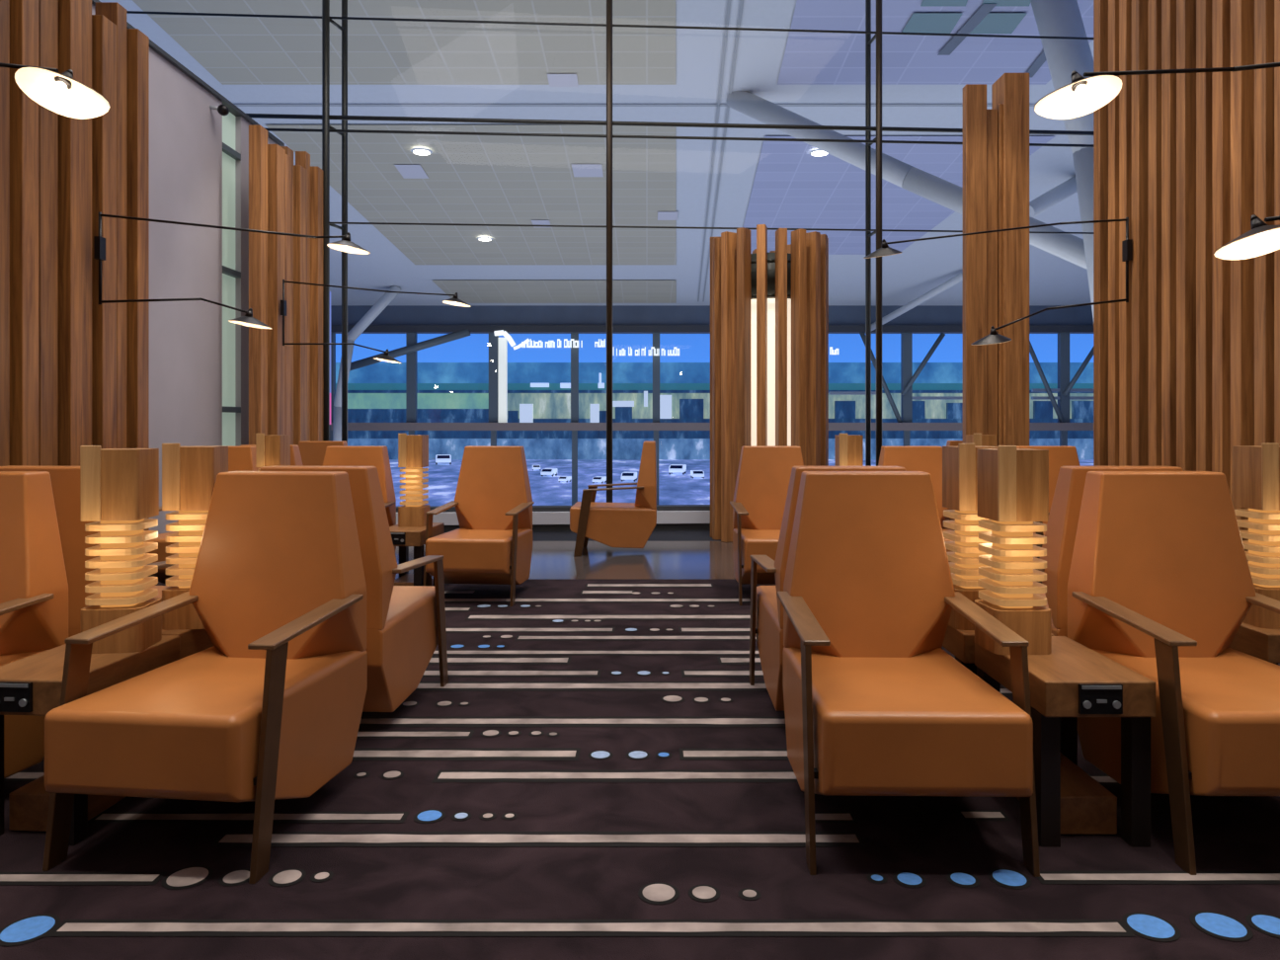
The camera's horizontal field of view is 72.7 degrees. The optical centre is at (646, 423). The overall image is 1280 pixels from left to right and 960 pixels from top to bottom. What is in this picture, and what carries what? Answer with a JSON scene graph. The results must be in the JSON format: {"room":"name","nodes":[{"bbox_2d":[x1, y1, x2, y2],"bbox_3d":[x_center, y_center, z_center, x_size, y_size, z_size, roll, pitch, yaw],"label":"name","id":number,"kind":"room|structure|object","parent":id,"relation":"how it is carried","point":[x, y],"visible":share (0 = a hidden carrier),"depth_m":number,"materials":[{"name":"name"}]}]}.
{"room":"airport terminal","nodes":[
{"label":"airport terminal","id":0,"kind":"room"},
{"bbox_2d":[91,0,284,534],"bbox_3d":[-4.490,-1.030,4.725,0.260,4.680,11.450,0,0,0],"label":"wall","id":1,"kind":"structure","parent":0,"point":[186,134],"depth_m":8.37,"materials":[{"name":"grey paint"}]},
{"bbox_2d":[209,104,229,115],"bbox_3d":[-4.309,-3.160,8.760,0.188,0.110,0.110,0,0,0],"label":"security camera","id":2,"kind":"object","parent":1,"relation":"attached to","point":[222,110],"visible":1,"depth_m":8.73,"materials":[{"name":"black plastic"}]},
{"bbox_2d":[222,112,240,445],"bbox_3d":[-4.460,-1.010,9.210,0.120,4.640,0.420,0,0,0],"label":"window","id":3,"kind":"structure","parent":1,"relation":"in","point":[229,155],"depth_m":9.27,"materials":[{"name":"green glass"}]},
{"bbox_2d":[126,0,1093,532],"bbox_3d":[1.103,-3.290,10.909,16.241,9.200,0.484,0,0,-3],"label":"metal frame","id":4,"kind":"structure","parent":1,"relation":"in","point":[669,517],"depth_m":10.67,"materials":[{"name":"black metal"}]},
{"bbox_2d":[99,0,1093,305],"bbox_3d":[2.619,-7.051,18.500,40.340,3.861,39.400,0,0,0],"label":"ceiling","id":5,"kind":"structure","parent":0,"point":[259,64],"depth_m":20.10,"materials":[{"name":"white paint"}]},
{"bbox_2d":[332,285,401,441],"bbox_3d":[-11.208,-1.989,34.854,2.894,7.245,0.465,0,0,8],"label":"strut","id":6,"kind":"object","parent":5,"relation":"attached to","point":[386,298],"visible":0.67,"depth_m":34.80,"materials":[{"name":"paint"}]},
{"bbox_2d":[410,148,432,155],"bbox_3d":[-5.548,-6.705,21.415,0.540,0.060,0.540,0,0,0],"label":"recessed light","id":7,"kind":"object","parent":5,"relation":"in","point":[420,151],"visible":1,"depth_m":21.32,"materials":[{"name":"white paint"}]},
{"bbox_2d":[477,237,492,240],"bbox_3d":[-5.282,-6.027,28.340,0.540,0.060,0.540,0,0,0],"label":"recessed light","id":8,"kind":"object","parent":5,"relation":"in","point":[479,238],"visible":1,"depth_m":28.26,"materials":[{"name":"white paint"}]},
{"bbox_2d":[808,149,828,156],"bbox_3d":[4.270,-6.699,21.474,0.540,0.060,0.540,0,0,0],"label":"recessed light","id":9,"kind":"object","parent":5,"relation":"in","point":[816,152],"visible":0.69,"depth_m":21.44,"materials":[{"name":"white paint"}]},
{"bbox_2d":[725,90,1086,269],"bbox_3d":[5.120,-4.784,16.813,7.778,4.868,0.519,0,0,29],"label":"strut","id":10,"kind":"object","parent":5,"relation":"attached to","point":[1068,247],"visible":0.57,"depth_m":16.79,"materials":[{"name":"paint"}]},
{"bbox_2d":[871,272,962,330],"bbox_3d":[10.971,-4.985,34.080,0.279,2.039,7.608,0,0,-21],"label":"strut","id":11,"kind":"object","parent":5,"relation":"attached to","point":[954,280],"visible":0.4,"depth_m":34.23,"materials":[{"name":"paint"}]},
{"bbox_2d":[1029,175,1077,217],"bbox_3d":[10.696,-5.967,22.634,2.664,1.589,0.397,0,0,-31],"label":"strut","id":12,"kind":"object","parent":5,"relation":"attached to","point":[1053,197],"visible":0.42,"depth_m":22.29,"materials":[{"name":"paint"}]},
{"bbox_2d":[1030,0,1093,318],"bbox_3d":[7.288,-4.653,14.600,1.840,6.101,0.660,0,0,0],"label":"strut","id":13,"kind":"object","parent":5,"relation":"attached to","point":[1054,18],"visible":0.43,"depth_m":14.41,"materials":[{"name":"paint"}]},
{"bbox_2d":[0,530,1279,959],"bbox_3d":[1.600,1.408,5.500,15.200,0.204,13.000,0,0,0],"label":"floor","id":14,"kind":"structure","parent":0,"point":[599,770],"depth_m":2.69,"materials":[{"name":"brown carpet"}]},
{"bbox_2d":[0,471,68,778],"bbox_3d":[-2.530,0.745,2.900,0.672,1.130,0.860,0,0,6],"label":"lounge chair","id":15,"kind":"object","parent":14,"relation":"on","point":[34,586],"visible":0.66,"depth_m":3.15,"materials":[{"name":"orange leather"}]},
{"bbox_2d":[0,0,149,530],"bbox_3d":[-4.043,-1.165,4.770,0.226,4.950,4.180,0,0,0],"label":"wood slat wall","id":16,"kind":"structure","parent":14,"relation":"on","point":[74,368],"depth_m":5.97,"materials":[{"name":"brown wood"}]},
{"bbox_2d":[0,62,110,119],"bbox_3d":[-2.982,-1.382,3.299,1.876,0.376,0.237,0,0,0],"label":"wall lamp","id":17,"kind":"object","parent":16,"relation":"attached to","point":[58,93],"visible":1,"depth_m":3.33,"materials":[{"name":"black metal"}]},
{"bbox_2d":[93,211,370,328],"bbox_3d":[-2.947,-1.094,6.200,1.945,0.832,0.230,0,0,0],"label":"wall lamp","id":18,"kind":"object","parent":16,"relation":"attached to","point":[346,245],"visible":1,"depth_m":6.19,"materials":[{"name":"black metal"}]},
{"bbox_2d":[0,465,175,637],"bbox_3d":[-2.500,0.745,4.030,0.672,1.130,0.860,0,0,4],"label":"lounge chair","id":19,"kind":"object","parent":14,"relation":"on","point":[65,480],"visible":0.12,"depth_m":3.60,"materials":[{"name":"orange leather"}]},
{"bbox_2d":[0,635,180,845],"bbox_3d":[-1.930,1.050,2.960,0.340,0.520,0.598,0,0,4],"label":"side table","id":20,"kind":"object","parent":14,"relation":"on","point":[32,684],"visible":0.53,"depth_m":2.78,"materials":[{"name":"brown wood"}]},
{"bbox_2d":[0,681,32,712],"bbox_3d":[-1.955,0.840,2.679,0.130,0.090,0.022,0,0,4],"label":"power socket","id":21,"kind":"object","parent":20,"relation":"attached to","point":[15,696],"depth_m":2.67,"materials":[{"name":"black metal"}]},
{"bbox_2d":[80,445,161,653],"bbox_3d":[-1.865,0.432,3.090,0.205,0.715,0.205,0,0,-8],"label":"table lamp","id":22,"kind":"object","parent":20,"relation":"on","point":[120,487],"visible":0.99,"depth_m":3.01,"materials":[{"name":"brown wood"}]},
{"bbox_2d":[161,629,213,658],"bbox_3d":[-1.904,1.050,3.740,0.340,0.520,0.938,0,0,3],"label":"side table","id":23,"kind":"object","parent":14,"relation":"on","point":[193,641],"visible":0.02,"depth_m":3.35,"materials":[{"name":"brown wood"}]},
{"bbox_2d":[161,443,228,630],"bbox_3d":[-1.780,0.432,3.440,0.205,0.715,0.205,0,0,-8],"label":"table lamp","id":24,"kind":"object","parent":23,"relation":"on","point":[189,473],"visible":0.58,"depth_m":3.35,"materials":[{"name":"brown wood"}]},
{"bbox_2d":[143,445,260,583],"bbox_3d":[-3.400,0.745,6.640,0.672,1.130,0.860,0,0,3],"label":"lounge chair","id":25,"kind":"object","parent":14,"relation":"on","point":[240,457],"visible":0.04,"depth_m":6.91,"materials":[{"name":"orange leather"}]},
{"bbox_2d":[42,471,367,883],"bbox_3d":[-1.400,0.745,2.890,0.672,1.130,0.860,0,0,6],"label":"lounge chair","id":26,"kind":"object","parent":14,"relation":"on","point":[269,712],"visible":1,"depth_m":2.84,"materials":[{"name":"orange leather"}]},
{"bbox_2d":[240,444,303,466],"bbox_3d":[-3.220,0.745,7.800,0.672,1.130,0.860,0,0,2],"label":"lounge chair","id":27,"kind":"object","parent":14,"relation":"on","point":[295,458],"visible":0.09,"depth_m":7.39,"materials":[{"name":"orange leather"}]},
{"bbox_2d":[248,125,322,445],"bbox_3d":[-3.970,-0.920,9.635,0.200,4.460,1.530,0,0,0],"label":"screen","id":28,"kind":"object","parent":14,"relation":"on","point":[285,382],"visible":0.59,"depth_m":9.29,"materials":[{"name":"brown wood"}]},
{"bbox_2d":[280,279,471,363],"bbox_3d":[-2.852,-1.079,9.160,1.995,0.882,0.230,0,0,0],"label":"wall lamp","id":29,"kind":"object","parent":28,"relation":"attached to","point":[454,300],"visible":1,"depth_m":9.15,"materials":[{"name":"black metal"}]},
{"bbox_2d":[298,441,347,466],"bbox_3d":[-3.350,0.745,9.350,0.672,1.130,0.860,0,0,0],"label":"lounge chair","id":30,"kind":"object","parent":14,"relation":"on","point":[312,453],"visible":0.14,"depth_m":8.93,"materials":[{"name":"orange leather"}]},
{"bbox_2d":[259,465,448,712],"bbox_3d":[-1.360,0.745,4.030,0.672,1.130,0.860,0,0,4],"label":"lounge chair","id":31,"kind":"object","parent":14,"relation":"on","point":[406,624],"visible":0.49,"depth_m":3.69,"materials":[{"name":"orange leather"}]},
{"bbox_2d":[321,445,396,552],"bbox_3d":[-2.360,0.745,6.640,0.672,1.130,0.860,0,0,4],"label":"lounge chair","id":32,"kind":"object","parent":14,"relation":"on","point":[335,455],"visible":0.2,"depth_m":6.93,"materials":[{"name":"orange leather"}]},
{"bbox_2d":[389,522,444,586],"bbox_3d":[-1.810,1.050,6.660,0.340,0.520,0.598,0,0,4],"label":"side table","id":33,"kind":"object","parent":14,"relation":"on","point":[403,537],"visible":0.48,"depth_m":6.43,"materials":[{"name":"brown wood"}]},
{"bbox_2d":[390,532,405,544],"bbox_3d":[-1.835,0.840,6.377,0.131,0.090,0.036,0,0,0],"label":"power socket","id":34,"kind":"object","parent":33,"relation":"attached to","point":[397,537],"depth_m":6.37,"materials":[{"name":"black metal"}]},
{"bbox_2d":[398,433,429,526],"bbox_3d":[-1.810,0.432,6.760,0.205,0.715,0.205,0,0,3],"label":"table lamp","id":35,"kind":"object","parent":33,"relation":"on","point":[413,450],"visible":0.98,"depth_m":6.67,"materials":[{"name":"brown wood"}]},
{"bbox_2d":[423,445,534,606],"bbox_3d":[-1.260,0.745,6.640,0.672,1.130,0.860,0,0,5],"label":"lounge chair","id":36,"kind":"object","parent":14,"relation":"on","point":[492,544],"visible":0.96,"depth_m":6.84,"materials":[{"name":"orange leather"}]},
{"bbox_2d":[569,440,656,556],"bbox_3d":[-0.330,0.745,8.900,0.860,1.130,0.672,0,0,1],"label":"lounge chair","id":37,"kind":"object","parent":14,"relation":"on","point":[612,524],"visible":1,"depth_m":8.60,"materials":[{"name":"orange leather"}]},
{"bbox_2d":[729,445,803,605],"bbox_3d":[1.000,0.745,6.640,0.672,1.130,0.860,0,0,0],"label":"lounge chair","id":38,"kind":"object","parent":14,"relation":"on","point":[763,471],"visible":0.55,"depth_m":6.88,"materials":[{"name":"orange leather"}]},
{"bbox_2d":[710,224,828,542],"bbox_3d":[1.403,-0.424,10.020,1.352,3.468,1.352,0,0,0],"label":"column","id":39,"kind":"structure","parent":14,"relation":"on","point":[769,311],"depth_m":9.57,"materials":[{"name":"brown wood"}]},
{"bbox_2d":[749,466,906,711],"bbox_3d":[0.850,0.745,4.030,0.672,1.130,0.860,0,0,0],"label":"lounge chair","id":40,"kind":"object","parent":14,"relation":"on","point":[766,609],"visible":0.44,"depth_m":3.74,"materials":[{"name":"orange leather"}]},
{"bbox_2d":[777,471,1039,877],"bbox_3d":[0.812,0.745,2.900,0.672,1.130,0.860,0,0,1],"label":"lounge chair","id":41,"kind":"object","parent":14,"relation":"on","point":[875,705],"visible":1,"depth_m":2.90,"materials":[{"name":"orange leather"}]},
{"bbox_2d":[878,445,954,572],"bbox_3d":[2.130,0.745,6.640,0.672,1.130,0.860,0,0,0],"label":"lounge chair","id":42,"kind":"object","parent":14,"relation":"on","point":[924,458],"visible":0.23,"depth_m":6.92,"materials":[{"name":"orange leather"}]},
{"bbox_2d":[946,440,962,530],"bbox_3d":[3.450,0.745,9.600,0.672,1.130,0.860,0,0,2],"label":"lounge chair","id":43,"kind":"object","parent":14,"relation":"on","point":[949,442],"visible":0.04,"depth_m":9.19,"materials":[{"name":"orange leather"}]},
{"bbox_2d":[962,73,1029,446],"bbox_3d":[3.430,-1.060,8.770,0.616,4.740,0.560,0,0,0],"label":"pillar","id":44,"kind":"structure","parent":14,"relation":"on","point":[996,140],"depth_m":8.50,"materials":[{"name":"brown wood"}]},
{"bbox_2d":[942,625,1053,719],"bbox_3d":[1.360,1.050,3.729,0.340,0.520,0.938,0,0,0],"label":"side table","id":45,"kind":"object","parent":14,"relation":"on","point":[960,643],"visible":0.18,"depth_m":3.29,"materials":[{"name":"brown wood"}]},
{"bbox_2d":[942,443,997,630],"bbox_3d":[1.285,0.432,3.430,0.205,0.715,0.205,0,0,-3],"label":"table lamp","id":46,"kind":"object","parent":45,"relation":"on","point":[960,462],"visible":0.47,"depth_m":3.35,"materials":[{"name":"brown wood"}]},
{"bbox_2d":[1016,445,1080,583],"bbox_3d":[3.200,0.745,6.640,0.672,1.130,0.860,0,0,0],"label":"lounge chair","id":47,"kind":"object","parent":14,"relation":"on","point":[1059,455],"visible":0.1,"depth_m":6.92,"materials":[{"name":"orange leather"}]},
{"bbox_2d":[974,636,1155,847],"bbox_3d":[1.390,1.050,2.941,0.340,0.520,0.598,0,0,0],"label":"side table","id":48,"kind":"object","parent":14,"relation":"on","point":[1075,680],"visible":0.91,"depth_m":2.70,"materials":[{"name":"brown wood"}]},
{"bbox_2d":[974,445,1051,655],"bbox_3d":[1.290,0.432,3.070,0.205,0.715,0.205,0,0,-3],"label":"table lamp","id":49,"kind":"object","parent":48,"relation":"on","point":[1013,482],"visible":1,"depth_m":2.98,"materials":[{"name":"brown wood"}]},
{"bbox_2d":[1078,683,1122,714],"bbox_3d":[1.385,0.840,2.659,0.130,0.090,0.022,0,0,0],"label":"power socket","id":50,"kind":"object","parent":48,"relation":"attached to","point":[1093,698],"depth_m":2.65,"materials":[{"name":"black plastic"}]},
{"bbox_2d":[976,466,1183,667],"bbox_3d":[2.000,0.745,4.030,0.672,1.130,0.860,0,0,0],"label":"lounge chair","id":51,"kind":"object","parent":14,"relation":"on","point":[1062,525],"visible":0.21,"depth_m":3.61,"materials":[{"name":"orange leather"}]},
{"bbox_2d":[1067,471,1279,875],"bbox_3d":[1.905,0.745,2.900,0.672,1.130,0.860,0,0,0],"label":"lounge chair","id":52,"kind":"object","parent":14,"relation":"on","point":[1160,587],"visible":0.88,"depth_m":3.13,"materials":[{"name":"orange leather"}]},
{"bbox_2d":[1093,0,1279,560],"bbox_3d":[3.885,-1.240,4.970,0.270,5.100,4.660,0,0,0],"label":"wood slat wall","id":53,"kind":"structure","parent":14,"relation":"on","point":[1186,370],"depth_m":6.08,"materials":[{"name":"brown wood"}]},
{"bbox_2d":[863,216,1132,345],"bbox_3d":[2.707,-1.101,6.730,2.065,0.998,0.226,0,0,0],"label":"wall lamp","id":54,"kind":"object","parent":53,"relation":"attached to","point":[994,337],"visible":1,"depth_m":6.72,"materials":[{"name":"black metal"}]},
{"bbox_2d":[1034,62,1279,119],"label":"wall lamp","id":55,"kind":"object","parent":53,"relation":"attached to","point":[1080,95],"depth_m":3.27,"materials":[{"name":"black metal"}]},
{"bbox_2d":[1213,214,1279,259],"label":"wall lamp","id":56,"kind":"object","parent":53,"relation":"attached to","point":[1262,239],"depth_m":3.31,"materials":[{"name":"black metal"}]},
{"bbox_2d":[1228,622,1279,664],"bbox_3d":[2.500,1.050,3.729,0.340,0.520,0.938,0,0,0],"label":"side table","id":57,"kind":"object","parent":14,"relation":"on","point":[1260,643],"visible":0.07,"depth_m":3.32,"materials":[{"name":"brown wood"}]},
{"bbox_2d":[1232,443,1279,629],"bbox_3d":[2.470,0.432,3.450,0.205,0.715,0.205,0,0,0],"label":"table lamp","id":58,"kind":"object","parent":57,"relation":"on","point":[1255,468],"visible":0.79,"depth_m":3.39,"materials":[{"name":"brown wood"}]},
{"bbox_3d":[2.640,1.050,6.661,0.340,0.520,0.598,0,0,0],"label":"side table","id":59,"kind":"object","parent":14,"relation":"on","visible":0},
{"bbox_2d":[965,433,996,446],"bbox_3d":[2.600,0.432,6.760,0.205,0.715,0.205,0,0,0],"label":"table lamp","id":60,"kind":"object","parent":59,"relation":"on","point":[978,439],"visible":0.06,"depth_m":6.67,"materials":[{"name":"brown wood"}]},
{"bbox_3d":[-2.885,1.050,6.661,0.340,0.520,0.598,0,0,3],"label":"side table","id":61,"kind":"object","parent":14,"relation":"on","visible":0},
{"bbox_2d":[255,433,290,471],"bbox_3d":[-2.900,0.432,6.760,0.205,0.715,0.205,0,0,3],"label":"table lamp","id":62,"kind":"object","parent":61,"relation":"on","point":[271,450],"visible":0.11,"depth_m":6.67,"materials":[{"name":"brown wood"}]},
{"bbox_3d":[1.570,1.050,6.661,0.340,0.520,0.598,0,0,0],"label":"side table","id":63,"kind":"object","parent":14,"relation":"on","visible":0},
{"bbox_2d":[834,433,863,466],"bbox_3d":[1.570,0.432,6.760,0.205,0.715,0.205,0,0,0],"label":"table lamp","id":64,"kind":"object","parent":63,"relation":"on","point":[848,449],"visible":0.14,"depth_m":6.67,"materials":[{"name":"brown wood"}]},
{"bbox_2d":[330,305,1093,505],"bbox_3d":[2.800,-0.693,38.000,39.600,9.405,0.800,0,0,0],"label":"window","id":65,"kind":"structure","parent":0,"point":[457,322],"depth_m":37.85,"materials":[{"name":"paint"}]},
{"bbox_2d":[493,329,582,349],"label":"illuminated sign","id":66,"kind":"object","parent":65,"relation":"attached to","point":[507,336],"depth_m":37.47,"materials":[{"name":"white plastic"}]},
{"bbox_2d":[594,338,605,347],"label":"illuminated sign","id":67,"kind":"object","parent":65,"relation":"attached to","point":[601,342],"depth_m":37.47,"materials":[{"name":"white plastic"}]},
{"bbox_2d":[616,346,679,355],"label":"illuminated sign","id":68,"kind":"object","parent":65,"relation":"attached to","point":[623,351],"depth_m":37.47,"materials":[{"name":"white plastic"}]},
{"bbox_2d":[829,346,838,354],"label":"illuminated sign","id":69,"kind":"object","parent":65,"relation":"attached to","point":[831,348],"depth_m":37.47,"materials":[{"name":"white plastic"}]},
{"bbox_3d":[3.000,4.010,25.250,40.000,0.200,26.500,0,0,0],"label":"floor","id":70,"kind":"structure","parent":0,"visible":0},
{"bbox_2d":[329,291,330,441],"bbox_3d":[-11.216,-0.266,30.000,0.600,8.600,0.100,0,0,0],"label":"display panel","id":71,"kind":"object","parent":70,"relation":"on","point":[330,291],"visible":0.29,"depth_m":29.98,"materials":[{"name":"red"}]},
{"label":"outside","id":72,"kind":"structure","parent":0,"visible":0},
{"bbox_2d":[389,459,1093,506],"bbox_3d":[15.000,4.510,89.250,210.000,0.001,101.500,0,0,0],"label":"ground","id":73,"kind":"structure","parent":72,"point":[675,488],"depth_m":67.85,"materials":[{"name":"blue"}]},
{"bbox_2d":[435,454,451,464],"bbox_3d":[-22.658,3.997,96.792,1.650,1.020,2.987,0,0,-13],"label":"vehicle","id":74,"kind":"object","parent":73,"relation":"on","point":[439,457],"visible":1,"depth_m":95.52,"materials":[{"name":"white metal"}]},
{"bbox_2d":[532,465,540,470],"bbox_3d":[-10.747,4.271,84.439,0.768,0.474,1.389,0,0,-9],"label":"vehicle","id":75,"kind":"object","parent":73,"relation":"on","point":[533,466],"visible":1,"depth_m":83.81,"materials":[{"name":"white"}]},
{"bbox_2d":[540,468,557,476],"bbox_3d":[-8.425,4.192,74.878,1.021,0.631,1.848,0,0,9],"label":"vehicle","id":76,"kind":"object","parent":73,"relation":"on","point":[546,471],"visible":1,"depth_m":74.13,"materials":[{"name":"white metal"}]},
{"bbox_2d":[558,476,571,481],"bbox_3d":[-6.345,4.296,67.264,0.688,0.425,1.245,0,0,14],"label":"vehicle","id":77,"kind":"object","parent":73,"relation":"on","point":[561,478],"visible":1,"depth_m":66.81,"materials":[{"name":"white metal"}]},
{"bbox_2d":[592,476,606,482],"bbox_3d":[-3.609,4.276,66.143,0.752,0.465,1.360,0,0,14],"label":"vehicle","id":78,"kind":"object","parent":73,"relation":"on","point":[597,479],"visible":0.95,"depth_m":65.67,"materials":[{"name":"white metal"}]},
{"bbox_2d":[621,472,637,481],"bbox_3d":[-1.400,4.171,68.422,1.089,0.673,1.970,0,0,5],"label":"vehicle","id":79,"kind":"object","parent":73,"relation":"on","point":[624,475],"visible":1,"depth_m":67.53,"materials":[{"name":"white metal"}]},
{"bbox_2d":[668,464,686,475],"bbox_3d":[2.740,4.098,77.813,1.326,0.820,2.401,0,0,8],"label":"vehicle","id":80,"kind":"object","parent":73,"relation":"on","point":[681,468],"visible":1,"depth_m":76.82,"materials":[{"name":"white metal"}]},
{"bbox_2d":[690,470,704,478],"bbox_3d":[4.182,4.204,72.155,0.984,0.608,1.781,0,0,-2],"label":"vehicle","id":81,"kind":"object","parent":73,"relation":"on","point":[693,473],"visible":1,"depth_m":71.40,"materials":[{"name":"white metal"}]},
{"bbox_2d":[335,362,1093,459],"bbox_3d":[15.000,-1.312,112.500,156.250,12.875,7.000,0,0,0],"label":"terminal building","id":82,"kind":"structure","parent":73,"relation":"on","point":[447,392],"depth_m":109.99,"materials":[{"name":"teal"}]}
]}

